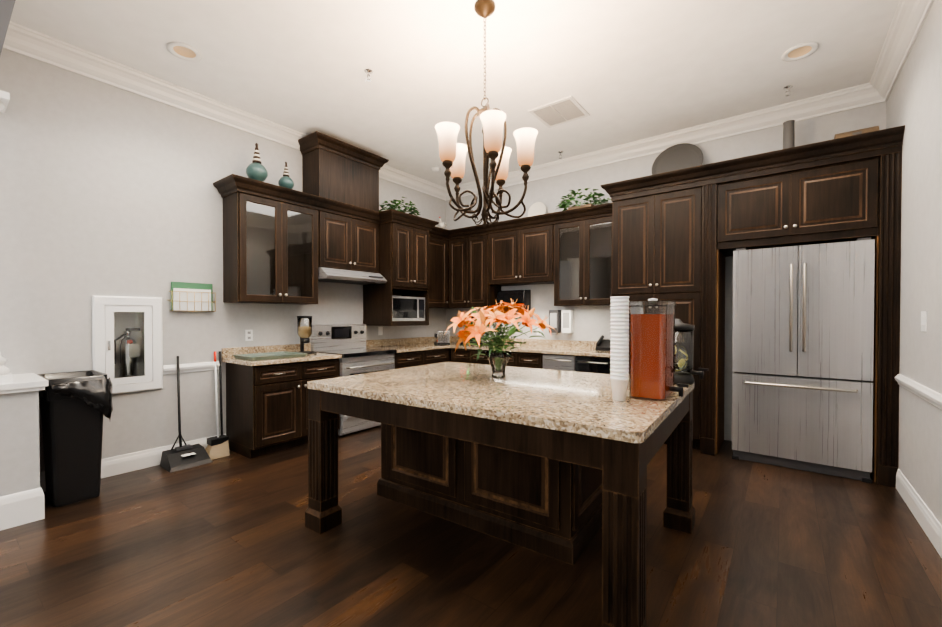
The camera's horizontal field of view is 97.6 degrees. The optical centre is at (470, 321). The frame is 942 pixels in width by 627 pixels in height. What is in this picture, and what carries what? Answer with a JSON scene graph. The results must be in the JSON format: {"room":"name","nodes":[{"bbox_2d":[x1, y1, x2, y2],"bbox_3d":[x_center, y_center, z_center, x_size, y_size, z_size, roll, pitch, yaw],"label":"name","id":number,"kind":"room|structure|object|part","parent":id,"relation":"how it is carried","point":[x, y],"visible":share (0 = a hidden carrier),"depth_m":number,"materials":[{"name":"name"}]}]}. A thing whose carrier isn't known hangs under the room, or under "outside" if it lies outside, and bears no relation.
{"room":"kitchen","nodes":[
{"label":"kitchen","id":0,"kind":"room"},
{"bbox_2d":[0,0,15,54],"bbox_3d":[-1.437,-1.788,1.234,5.248,0.669,0.245,0,1,37],"label":"header beam","id":1,"kind":"structure","parent":0,"point":[6,8],"depth_m":1.97,"materials":[{"name":"grey paint"}]},
{"bbox_2d":[0,90,47,530],"bbox_3d":[-3.238,-0.080,2.688,0.644,2.779,0.590,0,1,37],"label":"wall column","id":2,"kind":"structure","parent":0,"point":[21,497],"depth_m":2.66,"materials":[{"name":"white paint"}]},
{"bbox_2d":[0,48,445,471],"bbox_3d":[-3.108,-0.425,3.553,0.200,3.450,8.610,0,1,37],"label":"wall","id":3,"kind":"structure","parent":0,"point":[107,189],"depth_m":3.57,"materials":[{"name":"paint"}]},
{"bbox_2d":[92,295,162,393],"bbox_3d":[-3.024,0.194,3.619,0.204,0.830,0.475,0,1,37],"label":"fire extinguisher cabinet","id":4,"kind":"object","parent":3,"relation":"attached to","point":[127,344],"visible":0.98,"depth_m":3.60,"materials":[{"name":"white metal"}]},
{"bbox_2d":[40,361,225,491],"bbox_3d":[-2.908,0.849,3.640,0.030,0.899,1.383,0,1,37],"label":"baseboard","id":5,"kind":"structure","parent":3,"relation":"attached to","point":[111,466],"depth_m":3.67,"materials":[{"name":"white wood"}]},
{"bbox_2d":[169,282,215,311],"bbox_3d":[-2.646,-0.238,3.932,0.075,0.273,0.410,0,1,37],"label":"calendar","id":6,"kind":"object","parent":3,"relation":"attached to","point":[186,296],"visible":0.98,"depth_m":3.91,"materials":[{"name":"white paper"}]},
{"bbox_2d":[3,21,446,199],"bbox_3d":[-1.929,-2.086,4.816,0.125,0.154,4.864,0,1,37],"label":"crown molding","id":7,"kind":"structure","parent":3,"relation":"attached to","point":[20,39],"depth_m":3.66,"materials":[{"name":"white wood"}]},
{"bbox_2d":[245,330,252,340],"bbox_3d":[-2.357,0.141,4.376,0.007,0.120,0.075,0,1,37],"label":"outlet","id":8,"kind":"object","parent":3,"relation":"attached to","point":[248,335],"depth_m":4.37,"materials":[{"name":"white plastic"}]},
{"bbox_2d":[301,199,380,273],"bbox_3d":[-1.584,-1.009,5.095,0.349,0.763,0.880,0,1,37],"label":"upper cabinet","id":9,"kind":"object","parent":3,"relation":"attached to","point":[333,235],"depth_m":4.84,"materials":[{"name":"brown wood"}]},
{"bbox_2d":[301,143,380,210],"bbox_3d":[-1.586,-1.633,5.090,0.343,0.709,0.860,0,1,37],"label":"cover","id":10,"kind":"object","parent":3,"relation":"attached to","point":[327,173],"depth_m":4.85,"materials":[{"name":"brown wood"}]},
{"bbox_2d":[318,267,386,284],"bbox_3d":[-1.524,-0.558,5.054,0.496,0.134,0.860,0,1,37],"label":"range hood","id":11,"kind":"object","parent":3,"relation":"attached to","point":[332,275],"visible":0.87,"depth_m":4.90,"materials":[{"name":"silver metal"}]},
{"bbox_2d":[378,327,382,334],"bbox_3d":[-1.275,0.125,5.802,0.005,0.120,0.075,0,1,37],"label":"outlet","id":12,"kind":"object","parent":3,"relation":"attached to","point":[380,329],"depth_m":5.80,"materials":[{"name":"white plastic"}]},
{"bbox_2d":[363,211,428,294],"bbox_3d":[-1.014,-0.915,5.656,0.579,0.963,0.672,0,1,37],"label":"upper cabinet","id":13,"kind":"object","parent":3,"relation":"attached to","point":[404,238],"depth_m":5.38,"materials":[{"name":"brown wood"}]},
{"bbox_2d":[379,197,419,215],"bbox_3d":[-0.992,-1.559,5.630,0.600,0.323,0.658,0,1,37],"label":"ivy plant","id":14,"kind":"object","parent":13,"relation":"on","point":[393,205],"visible":0.69,"depth_m":5.56,"materials":[{"name":"green plant"}]},
{"bbox_2d":[401,227,448,307],"bbox_3d":[-0.696,-0.812,6.266,0.349,1.183,0.656,0,1,37],"label":"upper cabinet","id":15,"kind":"object","parent":3,"relation":"attached to","point":[437,295],"depth_m":6.23,"materials":[{"name":"brown wood"}]},
{"bbox_2d":[439,217,446,228],"bbox_3d":[-0.427,-1.510,6.375,0.090,0.209,0.191,0,1,37],"label":"rooster figurine","id":16,"kind":"object","parent":15,"relation":"on","point":[442,225],"visible":0.75,"depth_m":6.32,"materials":[{"name":"beige ceramic"}]},
{"bbox_2d":[246,143,267,181],"bbox_3d":[-2.181,-1.603,4.198,0.200,0.444,0.197,0,1,37],"label":"jar","id":17,"kind":"object","parent":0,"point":[256,169],"depth_m":4.15,"materials":[{"name":"teal ceramic"}]},
{"bbox_2d":[278,162,293,188],"bbox_3d":[-1.993,-1.557,4.446,0.156,0.346,0.154,0,1,37],"label":"jar","id":18,"kind":"object","parent":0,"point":[285,181],"depth_m":4.40,"materials":[{"name":"teal ceramic"}]},
{"bbox_2d":[392,296,424,320],"bbox_3d":[-1.024,-0.180,5.671,0.500,0.328,0.630,0,1,37],"label":"microwave oven","id":19,"kind":"object","parent":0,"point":[406,308],"visible":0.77,"depth_m":5.51,"materials":[{"name":"silver metal"}]},
{"bbox_2d":[10,0,899,187],"bbox_3d":[-1.993,-2.192,2.811,8.450,0.100,8.810,0,1,37],"label":"ceiling","id":20,"kind":"structure","parent":0,"point":[623,71],"depth_m":3.36,"materials":[{"name":"paint"}]},
{"bbox_2d":[166,42,201,61],"bbox_3d":[-2.269,-2.138,3.267,0.233,0.015,0.233,0,1,-8],"label":"recessed light","id":21,"kind":"object","parent":20,"relation":"in","point":[183,51],"depth_m":3.27,"materials":[{"name":"white plastic"}]},
{"bbox_2d":[364,69,372,81],"bbox_3d":[-0.877,-2.109,3.528,0.070,0.080,0.068,0,1,37],"label":"sprinkler","id":22,"kind":"object","parent":20,"relation":"attached to","point":[370,71],"depth_m":3.52,"materials":[{"name":"silver metal"}]},
{"bbox_2d":[431,167,439,171],"bbox_3d":[-0.500,-2.156,5.841,0.130,0.037,0.130,0,1,37],"label":"smoke detector","id":23,"kind":"object","parent":20,"relation":"attached to","point":[435,169],"visible":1,"depth_m":5.80,"materials":[{"name":"white plastic"}]},
{"bbox_2d":[435,0,537,227],"bbox_3d":[0.089,-1.388,2.816,0.679,1.503,0.682,0,1,37],"label":"chandelier","id":24,"kind":"object","parent":20,"relation":"hanging from","point":[484,9],"depth_m":2.73,"materials":[{"name":"brown metal"}]},
{"bbox_3d":[0.089,-1.154,2.819,0.679,0.220,0.682,0,1,37],"label":"chandelier shade","id":25,"kind":"part","parent":24,"relation":"part of","materials":[{"name":"white glass"}]},
{"bbox_2d":[528,95,589,127],"bbox_3d":[0.909,-2.150,4.242,0.470,0.013,0.470,0,1,37],"label":"ceiling vent","id":26,"kind":"object","parent":20,"relation":"in","point":[561,111],"visible":1,"depth_m":4.22,"materials":[{"name":"white metal"}]},
{"bbox_2d":[783,85,792,96],"bbox_3d":[2.900,-2.111,3.771,0.070,0.080,0.068,0,1,37],"label":"sprinkler","id":27,"kind":"object","parent":20,"relation":"attached to","point":[787,87],"depth_m":3.76,"materials":[{"name":"silver metal"}]},
{"bbox_2d":[781,42,818,61],"bbox_3d":[2.605,-2.138,3.267,0.233,0.015,0.233,0,1,-8],"label":"recessed light","id":28,"kind":"object","parent":20,"relation":"in","point":[800,51],"depth_m":3.27,"materials":[{"name":"white plastic"}]},
{"bbox_2d":[0,425,941,626],"bbox_3d":[-1.993,1.358,2.851,8.450,0.100,8.810,0,1,37],"label":"floor","id":29,"kind":"structure","parent":0,"point":[231,540],"depth_m":2.28,"materials":[{"name":"brown wood"}]},
{"bbox_2d":[37,370,112,506],"bbox_3d":[-2.954,0.849,3.091,0.546,0.911,0.366,0,1,37],"label":"trash can","id":30,"kind":"object","parent":29,"relation":"on","point":[76,406],"visible":0.88,"depth_m":2.97,"materials":[{"name":"black plastic"}]},
{"bbox_2d":[160,351,229,472],"bbox_3d":[-2.558,0.795,3.852,0.329,0.999,0.530,0,1,37],"label":"dustpan","id":31,"kind":"object","parent":29,"relation":"on","point":[183,457],"visible":0.98,"depth_m":3.81,"materials":[{"name":"black plastic"}]},
{"bbox_2d":[226,358,338,458],"bbox_3d":[-1.974,0.846,4.392,0.604,0.888,0.935,0,1,37],"label":"base cabinet","id":32,"kind":"object","parent":29,"relation":"on","point":[266,409],"depth_m":4.05,"materials":[{"name":"brown wood"}]},
{"bbox_2d":[222,343,341,365],"bbox_3d":[-1.973,0.331,4.359,0.638,0.139,0.974,0,1,37],"label":"countertop","id":33,"kind":"structure","parent":32,"relation":"on","point":[227,353],"depth_m":4.29,"materials":[{"name":"stone"}]},
{"bbox_2d":[233,351,307,359],"bbox_3d":[-2.065,0.346,4.257,0.460,0.030,0.560,0,1,37],"label":"serving tray","id":34,"kind":"object","parent":33,"relation":"on","point":[269,355],"visible":1,"depth_m":4.25,"materials":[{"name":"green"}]},
{"bbox_2d":[297,316,316,353],"bbox_3d":[-1.876,0.142,4.652,0.180,0.430,0.180,0,1,37],"label":"dispenser","id":35,"kind":"object","parent":33,"relation":"on","point":[304,333],"visible":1,"depth_m":4.62,"materials":[{"name":"black plastic"}]},
{"bbox_2d":[310,324,396,435],"bbox_3d":[-1.417,0.658,5.047,0.692,1.249,0.779,0,1,37],"label":"range","id":36,"kind":"object","parent":29,"relation":"on","point":[347,342],"visible":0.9,"depth_m":4.95,"materials":[{"name":"silver metal"}]},
{"bbox_2d":[394,348,449,368],"bbox_3d":[-0.886,0.830,5.823,0.604,0.888,1.060,0,1,37],"label":"base cabinet","id":37,"kind":"object","parent":29,"relation":"on","point":[415,358],"depth_m":5.60,"materials":[{"name":"brown wood"}]},
{"bbox_2d":[366,337,449,352],"bbox_3d":[-0.875,0.314,5.800,0.643,0.139,1.044,0,1,37],"label":"countertop","id":38,"kind":"structure","parent":37,"relation":"on","point":[401,345],"depth_m":5.86,"materials":[{"name":"stone"}]},
{"bbox_2d":[450,348,493,364],"bbox_3d":[0.177,0.827,6.096,0.750,0.888,0.604,0,1,37],"label":"base cabinet","id":39,"kind":"object","parent":29,"relation":"on","point":[461,355],"depth_m":5.90,"materials":[{"name":"brown wood"}]},
{"bbox_2d":[305,389,694,626],"bbox_3d":[0.196,0.865,2.650,2.036,0.888,1.476,0,1,35],"label":"kitchen island","id":40,"kind":"object","parent":29,"relation":"on","point":[563,496],"visible":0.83,"depth_m":2.39,"materials":[{"name":"brown wood"}]},
{"bbox_2d":[307,362,693,442],"bbox_3d":[0.196,0.400,2.644,2.030,0.040,1.470,0,1,35],"label":"island countertop","id":41,"kind":"structure","parent":40,"relation":"on","point":[583,403],"depth_m":2.16,"materials":[{"name":"stone"}]},
{"bbox_2d":[444,298,553,377],"bbox_3d":[0.180,0.106,2.768,0.698,0.544,0.699,0,1,37],"label":"flower vase","id":42,"kind":"object","parent":41,"relation":"on","point":[504,314],"visible":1,"depth_m":2.72,"materials":[{"name":"orange plant"}]},
{"bbox_2d":[610,296,628,400],"bbox_3d":[0.735,0.131,2.038,0.089,0.511,0.089,0,1,37],"label":"cups","id":43,"kind":"object","parent":41,"relation":"on","point":[619,339],"visible":1,"depth_m":2.00,"materials":[{"name":"white"}]},
{"bbox_2d":[629,298,688,400],"bbox_3d":[0.983,0.130,2.133,0.259,0.510,0.278,0,1,37],"label":"dispenser","id":44,"kind":"object","parent":41,"relation":"on","point":[652,359],"visible":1,"depth_m":2.06,"materials":[{"name":"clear plastic"}]},
{"bbox_2d":[675,319,707,384],"bbox_3d":[1.322,0.179,2.573,0.291,0.402,0.212,0,1,37],"label":"water dispenser","id":45,"kind":"object","parent":41,"relation":"on","point":[685,331],"visible":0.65,"depth_m":2.53,"materials":[{"name":"clear plastic"}]},
{"bbox_2d":[494,351,541,368],"bbox_3d":[0.774,0.832,5.642,0.749,0.888,0.604,0,1,37],"label":"base cabinet","id":46,"kind":"object","parent":29,"relation":"on","point":[517,359],"depth_m":5.32,"materials":[{"name":"brown wood"}]},
{"bbox_2d":[542,353,610,371],"bbox_3d":[1.427,0.837,5.159,0.876,0.888,0.583,0,1,37],"label":"base cabinet","id":47,"kind":"object","parent":29,"relation":"on","point":[542,353],"depth_m":4.93,"materials":[{"name":"brown wood"}]},
{"bbox_2d":[450,336,610,356],"bbox_3d":[0.568,0.315,5.765,2.983,0.139,0.648,0,1,37],"label":"countertop","id":48,"kind":"structure","parent":47,"relation":"on","point":[560,347],"depth_m":5.49,"materials":[{"name":"stone"}]},
{"bbox_2d":[434,331,449,344],"bbox_3d":[-0.447,0.237,6.303,0.193,0.203,0.310,0,1,-15],"label":"toaster","id":49,"kind":"object","parent":48,"relation":"on","point":[440,338],"visible":0.98,"depth_m":6.16,"materials":[{"name":"silver metal"}]},
{"bbox_2d":[460,316,490,344],"bbox_3d":[0.067,0.109,6.250,0.290,0.460,0.403,0,1,37],"label":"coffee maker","id":50,"kind":"object","parent":48,"relation":"on","point":[472,317],"visible":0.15,"depth_m":6.16,"materials":[{"name":"black plastic"}]},
{"bbox_2d":[595,335,610,350],"bbox_3d":[1.674,0.259,5.144,0.182,0.184,0.183,0,1,37],"label":"desk phone","id":51,"kind":"object","parent":48,"relation":"on","point":[602,344],"visible":0.94,"depth_m":5.12,"materials":[{"name":"black plastic"}]},
{"bbox_2d":[543,354,610,373],"bbox_3d":[1.229,0.838,4.894,0.850,0.855,0.077,0,1,37],"label":"appliances","id":52,"kind":"object","parent":47,"relation":"in","point":[583,364],"visible":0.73,"depth_m":4.87,"materials":[{"name":"silver metal"}]},
{"bbox_2d":[612,165,711,452],"bbox_3d":[2.116,-0.112,4.589,0.890,2.800,0.639,0,1,37],"label":"tall cabinet","id":53,"kind":"object","parent":29,"relation":"on","point":[681,239],"depth_m":4.20,"materials":[{"name":"brown wood"}]},
{"bbox_2d":[652,143,702,174],"bbox_3d":[2.320,-1.778,4.648,0.530,0.504,0.188,0,1,37],"label":"platter","id":54,"kind":"object","parent":53,"relation":"on","point":[679,156],"visible":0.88,"depth_m":4.68,"materials":[{"name":"grey ceramic"}]},
{"bbox_2d":[732,237,874,483],"bbox_3d":[3.024,0.304,3.829,0.960,1.984,0.702,0,1,37],"label":"fridge","id":55,"kind":"object","parent":29,"relation":"on","point":[802,354],"visible":1,"depth_m":3.56,"materials":[{"name":"silver metal"}]},
{"bbox_2d":[556,188,610,210],"bbox_3d":[1.456,-1.543,5.202,0.750,0.301,0.400,0,1,37],"label":"ivy plant","id":56,"kind":"object","parent":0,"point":[563,204],"visible":0.77,"depth_m":5.17,"materials":[{"name":"green plant"}]},
{"bbox_2d":[446,101,886,440],"bbox_3d":[0.612,-0.455,6.258,8.450,3.450,0.200,0,1,37],"label":"wall","id":57,"kind":"structure","parent":0,"point":[591,323],"depth_m":5.26,"materials":[{"name":"paint"}]},
{"bbox_2d":[449,224,500,307],"bbox_3d":[0.052,-0.813,6.333,0.757,1.183,0.349,0,1,37],"label":"upper cabinet","id":58,"kind":"object","parent":57,"relation":"attached to","point":[468,246],"depth_m":6.16,"materials":[{"name":"brown wood"}]},
{"bbox_2d":[496,290,530,311],"bbox_3d":[0.609,-0.297,5.999,0.479,0.339,0.216,0,1,37],"label":"paper towel dispenser","id":59,"kind":"object","parent":57,"relation":"attached to","point":[520,297],"visible":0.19,"depth_m":5.91,"materials":[{"name":"black"}]},
{"bbox_2d":[489,215,564,286],"bbox_3d":[0.763,-0.967,5.790,1.030,0.863,0.349,0,1,37],"label":"upper cabinet","id":60,"kind":"object","parent":57,"relation":"attached to","point":[531,251],"depth_m":5.57,"materials":[{"name":"brown wood"}]},
{"bbox_2d":[528,202,545,216],"bbox_3d":[0.926,-1.548,5.790,0.290,0.286,0.064,0,1,37],"label":"plate","id":61,"kind":"object","parent":60,"relation":"on","point":[537,208],"visible":0.67,"depth_m":5.81,"materials":[{"name":"beige ceramic"}]},
{"bbox_2d":[549,310,559,334],"bbox_3d":[1.152,0.006,5.660,0.140,0.340,0.103,0,1,37],"label":"soap dispenser","id":62,"kind":"object","parent":57,"relation":"attached to","point":[554,315],"depth_m":5.61,"materials":[{"name":"grey plastic"}]},
{"bbox_2d":[560,310,573,334],"bbox_3d":[1.300,0.008,5.548,0.130,0.340,0.103,0,1,37],"label":"soap dispenser","id":63,"kind":"object","parent":57,"relation":"attached to","point":[567,321],"depth_m":5.51,"materials":[{"name":"grey plastic"}]},
{"bbox_2d":[445,83,870,200],"bbox_3d":[1.569,-2.092,5.307,5.100,0.154,0.125,0,1,37],"label":"crown molding","id":64,"kind":"structure","parent":57,"relation":"attached to","point":[856,96],"depth_m":4.55,"materials":[{"name":"white wood"}]},
{"bbox_2d":[716,133,883,256],"bbox_3d":[3.016,-1.104,3.894,1.130,0.800,0.639,0,1,37],"label":"upper cabinet","id":65,"kind":"object","parent":57,"relation":"attached to","point":[837,192],"depth_m":3.58,"materials":[{"name":"brown wood"}]},
{"bbox_2d":[783,120,794,165],"bbox_3d":[3.047,-1.710,3.953,0.260,0.410,0.256,0,1,37],"label":"bottle vase","id":66,"kind":"object","parent":65,"relation":"on","point":[788,134],"visible":0.33,"depth_m":3.92,"materials":[{"name":"grey ceramic"}]},
{"bbox_2d":[834,126,878,151],"bbox_3d":[3.414,-1.600,3.660,0.280,0.195,0.204,0,1,37],"label":"chest","id":67,"kind":"object","parent":65,"relation":"on","point":[857,132],"visible":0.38,"depth_m":3.59,"materials":[{"name":"brown wood"}]},
{"bbox_2d":[886,0,941,524],"bbox_3d":[1.230,-0.388,0.255,0.200,3.450,8.610,0,1,37],"label":"wall","id":68,"kind":"structure","parent":0,"point":[914,103],"depth_m":2.73,"materials":[{"name":"paint"}]},
{"bbox_2d":[867,0,933,104],"bbox_3d":[1.102,-2.036,0.340,0.125,0.154,8.599,0,1,37],"label":"crown molding","id":69,"kind":"structure","parent":68,"relation":"attached to","point":[909,17],"depth_m":3.08,"materials":[{"name":"white wood"}]},
{"bbox_2d":[895,374,941,557],"bbox_3d":[0.937,0.889,0.075,0.030,0.899,7.925,0,1,37],"label":"baseboard","id":70,"kind":"structure","parent":68,"relation":"attached to","point":[927,520],"depth_m":2.65,"materials":[{"name":"white wood"}]},
{"bbox_2d":[921,311,926,331],"bbox_3d":[2.925,-0.005,2.664,0.010,0.130,0.110,0,1,37],"label":"light switch","id":71,"kind":"object","parent":68,"relation":"attached to","point":[923,313],"depth_m":2.64,"materials":[{"name":"white plastic"}]}
]}

